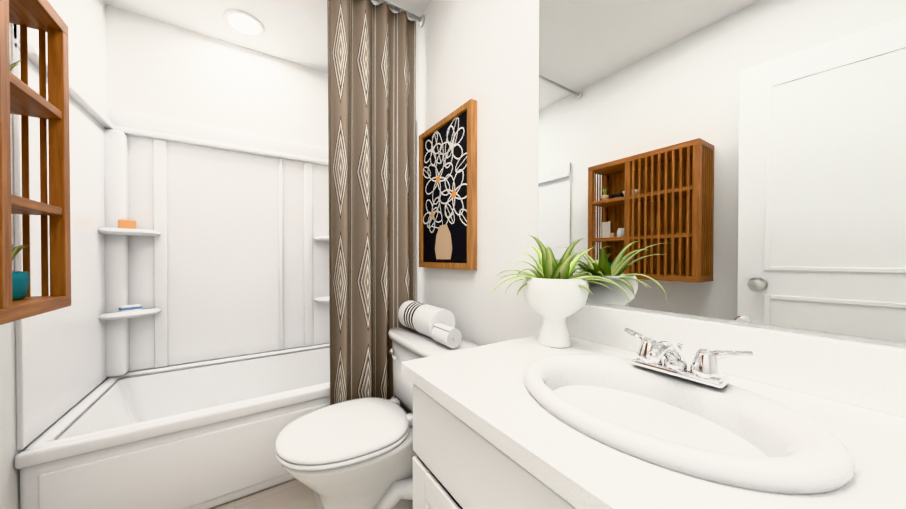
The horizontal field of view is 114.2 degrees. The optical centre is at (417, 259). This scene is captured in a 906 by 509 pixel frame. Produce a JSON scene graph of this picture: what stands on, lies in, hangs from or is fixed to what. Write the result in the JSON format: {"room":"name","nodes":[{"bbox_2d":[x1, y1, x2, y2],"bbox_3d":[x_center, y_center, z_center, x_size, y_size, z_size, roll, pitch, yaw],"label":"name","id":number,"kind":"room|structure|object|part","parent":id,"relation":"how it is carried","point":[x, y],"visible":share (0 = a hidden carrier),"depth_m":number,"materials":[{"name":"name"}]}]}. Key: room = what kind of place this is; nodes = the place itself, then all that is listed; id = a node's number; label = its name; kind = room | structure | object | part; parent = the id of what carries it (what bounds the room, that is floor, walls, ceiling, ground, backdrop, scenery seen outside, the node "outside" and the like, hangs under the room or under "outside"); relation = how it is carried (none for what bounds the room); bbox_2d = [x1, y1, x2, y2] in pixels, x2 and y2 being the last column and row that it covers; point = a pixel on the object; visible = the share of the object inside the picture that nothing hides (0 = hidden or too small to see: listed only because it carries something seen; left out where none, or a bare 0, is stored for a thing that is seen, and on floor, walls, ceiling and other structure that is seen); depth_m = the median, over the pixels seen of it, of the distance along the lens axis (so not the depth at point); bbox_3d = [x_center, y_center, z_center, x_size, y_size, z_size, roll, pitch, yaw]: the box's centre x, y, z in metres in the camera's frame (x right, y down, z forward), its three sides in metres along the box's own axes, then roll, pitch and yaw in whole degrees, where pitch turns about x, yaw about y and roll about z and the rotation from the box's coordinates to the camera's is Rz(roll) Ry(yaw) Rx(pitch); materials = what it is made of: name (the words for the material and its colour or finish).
{"room":"bathroom","nodes":[
{"label":"bathroom","id":0,"kind":"room"},
{"bbox_2d":[0,0,106,508],"bbox_3d":[-0.880,-0.157,0.087,0.100,2.440,3.632,0,1,-30],"label":"wall","id":1,"kind":"structure","parent":0,"point":[84,21],"depth_m":0.98,"materials":[{"name":"white paint"}]},
{"bbox_2d":[0,0,70,324],"bbox_3d":[-0.938,-0.263,0.514,0.225,0.795,0.610,0,1,-30],"label":"wall shelf","id":2,"kind":"object","parent":1,"relation":"attached to","point":[25,101],"visible":1,"depth_m":0.79,"materials":[{"name":"brown wood"}]},
{"bbox_2d":[106,5,327,372],"bbox_3d":[-1.064,-0.174,2.022,1.524,2.440,0.100,0,1,-30],"label":"wall","id":3,"kind":"structure","parent":0,"point":[157,68],"depth_m":1.82,"materials":[{"name":"white paint"}]},
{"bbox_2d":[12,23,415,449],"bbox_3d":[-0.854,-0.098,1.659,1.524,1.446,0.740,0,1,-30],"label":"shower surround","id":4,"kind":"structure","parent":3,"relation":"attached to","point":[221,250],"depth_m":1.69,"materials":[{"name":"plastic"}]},
{"bbox_2d":[118,220,135,228],"bbox_3d":[-1.572,-0.190,1.577,0.024,0.050,0.070,0,1,40],"label":"soap bar","id":5,"kind":"object","parent":4,"relation":"on","point":[129,224],"visible":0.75,"depth_m":1.57,"materials":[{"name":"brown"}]},
{"bbox_2d":[119,304,141,311],"bbox_3d":[-1.561,0.261,1.582,0.051,0.028,0.081,0,1,31],"label":"soap box","id":6,"kind":"object","parent":4,"relation":"on","point":[126,308],"visible":1,"depth_m":1.57,"materials":[{"name":"blue plastic"}]},
{"bbox_2d":[211,479,322,508],"bbox_3d":[-0.178,1.099,0.505,1.724,0.080,3.632,0,1,-30],"label":"floor","id":7,"kind":"structure","parent":0,"point":[294,494],"depth_m":1.28,"materials":[{"name":"tile"}]},
{"bbox_2d":[14,343,329,508],"bbox_3d":[-0.848,0.838,1.657,1.520,0.423,0.760,0,1,-30],"label":"bathtub","id":8,"kind":"object","parent":7,"relation":"on","point":[201,435],"visible":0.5,"depth_m":1.24,"materials":[{"name":"ceramic"}]},
{"bbox_2d":[274,326,477,508],"bbox_3d":[-0.172,0.702,1.210,0.764,0.702,0.472,0,1,-30],"label":"toilet","id":9,"kind":"object","parent":7,"relation":"on","point":[358,453],"visible":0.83,"depth_m":1.08,"materials":[{"name":"ceramic"}]},
{"bbox_2d":[398,300,461,347],"bbox_3d":[0.060,0.279,1.332,0.132,0.138,0.415,0,1,-30],"label":"towels","id":10,"kind":"object","parent":9,"relation":"on","point":[437,324],"visible":1,"depth_m":1.26,"materials":[{"name":"white fabric"}]},
{"bbox_2d":[401,372,592,508],"bbox_3d":[0.661,0.664,0.025,0.547,0.800,1.763,0,1,-30],"label":"bathroom vanity","id":11,"kind":"object","parent":7,"relation":"on","point":[457,464],"depth_m":0.48,"materials":[{"name":"white paint"}]},
{"bbox_2d":[401,335,905,508],"bbox_3d":[0.651,0.251,0.028,0.558,0.027,1.784,0,1,-30],"label":"countertop","id":12,"kind":"structure","parent":11,"relation":"on","point":[596,475],"depth_m":0.37,"materials":[{"name":"white stone"}]},
{"bbox_2d":[493,235,629,347],"bbox_3d":[0.344,0.084,0.787,0.278,0.290,0.349,0,1,-30],"label":"potted plant","id":13,"kind":"object","parent":12,"relation":"on","point":[555,293],"visible":0.96,"depth_m":0.75,"materials":[{"name":"white ceramic"}]},
{"bbox_2d":[477,340,876,508],"bbox_3d":[0.366,0.297,0.474,0.338,0.175,0.383,0,1,-30],"label":"sink","id":14,"kind":"object","parent":12,"relation":"in","point":[731,443],"depth_m":0.42,"materials":[{"name":"white ceramic"}]},
{"bbox_2d":[103,0,431,72],"bbox_3d":[-0.178,-1.415,0.484,1.724,0.090,3.632,0,1,-30],"label":"ceiling","id":15,"kind":"structure","parent":0,"point":[295,31],"depth_m":1.69,"materials":[{"name":"white paint"}]},
{"bbox_2d":[327,0,424,404],"bbox_3d":[-0.632,-0.211,1.276,1.522,2.328,0.084,0,1,-30],"label":"curtain","id":16,"kind":"object","parent":15,"relation":"hanging from","point":[371,104],"visible":0.88,"depth_m":1.50,"materials":[{"name":"fabric"}]},
{"bbox_3d":[-0.633,-1.347,1.268,1.522,0.056,0.056,0,1,-30],"label":"rod","id":17,"kind":"part","parent":16,"relation":"part of","materials":[{"name":"white metal"}]},
{"bbox_2d":[416,0,905,348],"bbox_3d":[0.524,-0.164,0.902,0.100,2.440,3.632,0,1,-30],"label":"wall","id":18,"kind":"structure","parent":0,"point":[484,54],"depth_m":1.18,"materials":[{"name":"white paint"}]},
{"bbox_2d":[419,99,476,269],"bbox_3d":[0.130,-0.324,1.444,0.035,0.730,0.443,0,1,-30],"label":"picture frame","id":19,"kind":"object","parent":18,"relation":"attached to","point":[447,191],"visible":1,"depth_m":1.39,"materials":[{"name":"brown wood"}]},
{"bbox_2d":[538,0,905,342],"bbox_3d":[0.861,-0.389,0.210,0.008,1.030,1.800,0,1,-30],"label":"mirror","id":20,"kind":"object","parent":18,"relation":"attached to","point":[740,160],"visible":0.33,"depth_m":0.59,"materials":[{"name":"clear glass"}]},
{"bbox_2d":[566,304,905,415],"bbox_3d":[0.883,0.185,0.163,0.020,0.101,1.784,0,1,-30],"label":"backsplash","id":21,"kind":"structure","parent":18,"relation":"attached to","point":[868,375],"depth_m":0.52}
]}

